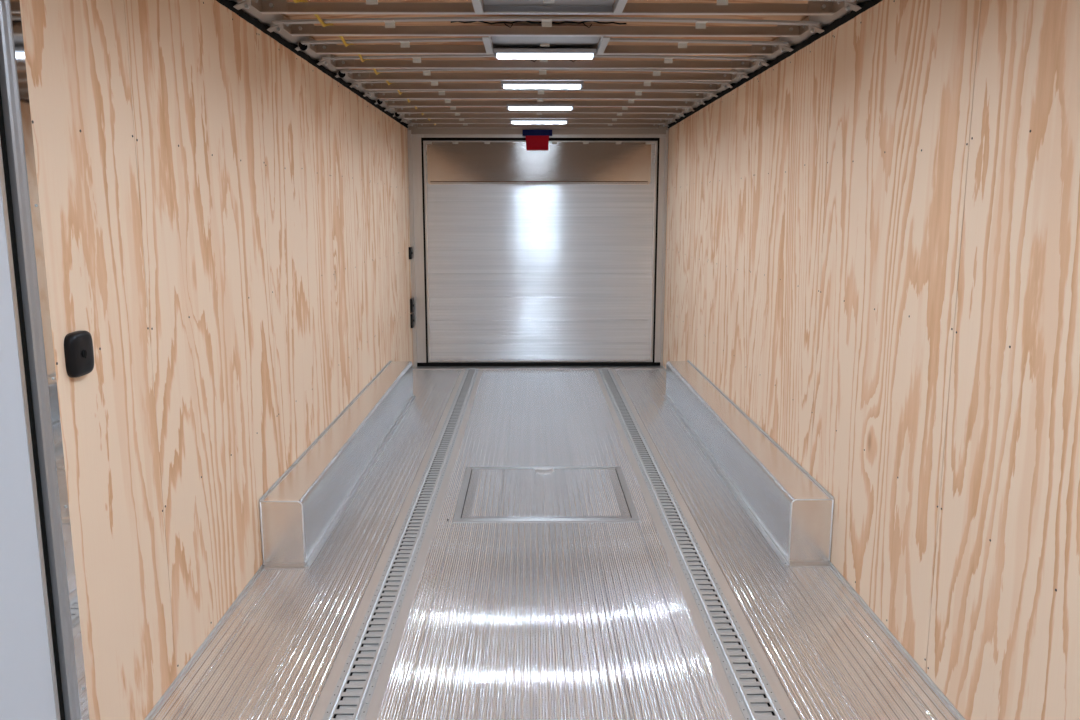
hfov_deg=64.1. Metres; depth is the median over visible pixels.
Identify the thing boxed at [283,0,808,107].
ceiling
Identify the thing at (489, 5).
ceiling light
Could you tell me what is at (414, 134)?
door frame
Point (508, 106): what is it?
ceiling light
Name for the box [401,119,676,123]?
bow
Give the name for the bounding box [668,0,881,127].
trim
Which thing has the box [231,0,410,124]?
trim
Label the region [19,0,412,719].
wall
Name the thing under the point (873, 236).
wall
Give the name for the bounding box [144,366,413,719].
baseboard
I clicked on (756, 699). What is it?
track rail
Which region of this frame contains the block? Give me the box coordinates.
[522,130,551,149]
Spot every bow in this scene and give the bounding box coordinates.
[233,0,860,14]
[267,16,823,36]
[295,37,792,54]
[317,54,768,68]
[335,69,748,80]
[349,81,731,90]
[363,90,717,98]
[374,99,704,106]
[384,106,694,112]
[393,113,684,118]
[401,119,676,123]
[408,123,668,127]
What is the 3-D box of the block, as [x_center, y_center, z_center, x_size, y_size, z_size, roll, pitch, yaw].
[-0.025,-2.106,8.245,0.284,0.185,0.054,0,10,-1]
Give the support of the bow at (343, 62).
attached to the ceiling
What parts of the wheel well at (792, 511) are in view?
plate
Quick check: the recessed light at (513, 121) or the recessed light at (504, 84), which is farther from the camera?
the recessed light at (513, 121)
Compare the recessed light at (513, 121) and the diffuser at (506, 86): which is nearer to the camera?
the diffuser at (506, 86)
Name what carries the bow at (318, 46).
attached to the ceiling
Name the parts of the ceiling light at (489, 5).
rail, rail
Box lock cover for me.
[64,330,93,377]
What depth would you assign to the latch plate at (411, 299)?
8.41 m
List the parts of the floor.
sill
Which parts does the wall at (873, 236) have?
plywood panel, plywood panel, plywood panel, plywood panel, plywood panel, plywood panel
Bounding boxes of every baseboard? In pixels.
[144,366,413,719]
[662,366,965,719]
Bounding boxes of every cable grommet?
[298,42,307,50]
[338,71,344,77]
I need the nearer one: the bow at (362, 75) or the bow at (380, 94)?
the bow at (362, 75)
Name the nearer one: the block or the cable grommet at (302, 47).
the cable grommet at (302, 47)
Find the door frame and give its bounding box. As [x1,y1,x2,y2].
[407,124,668,366]
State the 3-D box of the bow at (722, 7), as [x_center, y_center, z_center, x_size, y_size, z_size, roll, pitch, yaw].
[0.034,-1.391,3.353,2.460,0.057,0.162,0,10,-1]
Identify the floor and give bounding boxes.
[151,366,957,719]
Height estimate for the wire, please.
0.031 m
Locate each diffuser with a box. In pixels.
[497,53,592,58]
[504,84,580,88]
[508,107,571,109]
[511,121,566,123]
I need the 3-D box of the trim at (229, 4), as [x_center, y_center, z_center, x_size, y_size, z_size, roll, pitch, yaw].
[-1.193,-1.233,2.464,0.036,0.040,11.700,0,10,-1]
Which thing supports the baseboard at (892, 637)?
attached to the wall at (873, 236)
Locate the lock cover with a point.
(78, 345)
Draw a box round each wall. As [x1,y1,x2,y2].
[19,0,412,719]
[663,0,1079,719]
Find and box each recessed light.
[501,81,583,88]
[510,119,567,123]
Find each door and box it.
[0,140,60,719]
[417,138,659,365]
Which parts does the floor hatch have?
pull handle, ribbed lid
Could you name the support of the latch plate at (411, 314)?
attached to the wall at (225, 220)
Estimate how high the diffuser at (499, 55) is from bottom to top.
0.017 m
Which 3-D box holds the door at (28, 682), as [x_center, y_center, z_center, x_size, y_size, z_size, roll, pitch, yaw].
[-1.217,0.123,1.604,0.024,2.245,0.855,0,10,-1]
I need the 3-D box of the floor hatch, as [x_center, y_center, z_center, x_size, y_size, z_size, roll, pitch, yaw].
[0.028,0.721,4.780,0.936,0.022,0.927,0,10,-1]
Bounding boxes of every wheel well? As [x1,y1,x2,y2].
[259,360,415,568]
[663,360,833,565]
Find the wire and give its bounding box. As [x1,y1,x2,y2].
[451,21,626,27]
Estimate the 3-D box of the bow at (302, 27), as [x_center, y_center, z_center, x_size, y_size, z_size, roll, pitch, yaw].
[0.029,-1.465,3.780,2.460,0.057,0.162,0,10,-1]
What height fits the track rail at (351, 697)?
0.013 m
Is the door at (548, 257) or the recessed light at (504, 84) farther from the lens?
the door at (548, 257)
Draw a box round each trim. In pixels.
[0,0,88,719]
[216,0,407,127]
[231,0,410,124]
[666,0,868,124]
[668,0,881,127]
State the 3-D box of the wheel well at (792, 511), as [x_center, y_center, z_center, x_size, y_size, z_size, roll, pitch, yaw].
[1.160,0.452,5.507,0.206,0.308,3.552,0,10,-1]
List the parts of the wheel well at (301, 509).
plate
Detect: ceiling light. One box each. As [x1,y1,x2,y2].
[472,0,627,13]
[482,36,609,58]
[506,104,573,109]
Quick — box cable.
[293,0,435,124]
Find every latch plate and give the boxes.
[408,247,412,258]
[410,298,413,312]
[410,313,413,327]
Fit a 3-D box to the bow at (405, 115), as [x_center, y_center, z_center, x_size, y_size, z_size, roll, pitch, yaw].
[-0.007,-2.059,7.220,2.460,0.057,0.162,0,10,-1]
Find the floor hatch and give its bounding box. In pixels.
[453,466,639,521]
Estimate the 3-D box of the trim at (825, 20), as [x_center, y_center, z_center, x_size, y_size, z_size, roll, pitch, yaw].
[1.244,-1.268,2.504,0.104,0.040,11.740,0,10,-1]
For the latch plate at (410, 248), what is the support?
attached to the wall at (225, 220)
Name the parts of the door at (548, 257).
plate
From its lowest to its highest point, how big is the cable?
0.048 m
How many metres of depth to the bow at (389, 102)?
6.45 m
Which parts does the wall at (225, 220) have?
plywood panel, plywood panel, plywood panel, plywood panel, plywood panel, plywood panel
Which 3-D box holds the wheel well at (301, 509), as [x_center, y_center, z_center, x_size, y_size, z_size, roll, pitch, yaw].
[-1.130,0.456,5.483,0.206,0.308,3.552,0,10,-1]
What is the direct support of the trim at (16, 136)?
attached to the wall at (225, 220)
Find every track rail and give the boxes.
[322,368,478,719]
[598,368,786,719]
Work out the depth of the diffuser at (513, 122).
7.39 m
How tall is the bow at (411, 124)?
0.057 m
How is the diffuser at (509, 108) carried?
attached to the ceiling light at (508, 106)
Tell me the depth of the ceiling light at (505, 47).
4.21 m
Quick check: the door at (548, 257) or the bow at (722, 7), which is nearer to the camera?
the bow at (722, 7)
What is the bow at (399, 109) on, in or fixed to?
attached to the ceiling
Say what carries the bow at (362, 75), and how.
attached to the ceiling
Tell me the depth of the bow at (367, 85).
5.58 m
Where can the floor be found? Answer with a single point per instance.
(596, 620)
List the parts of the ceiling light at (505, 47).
rail, plate, rail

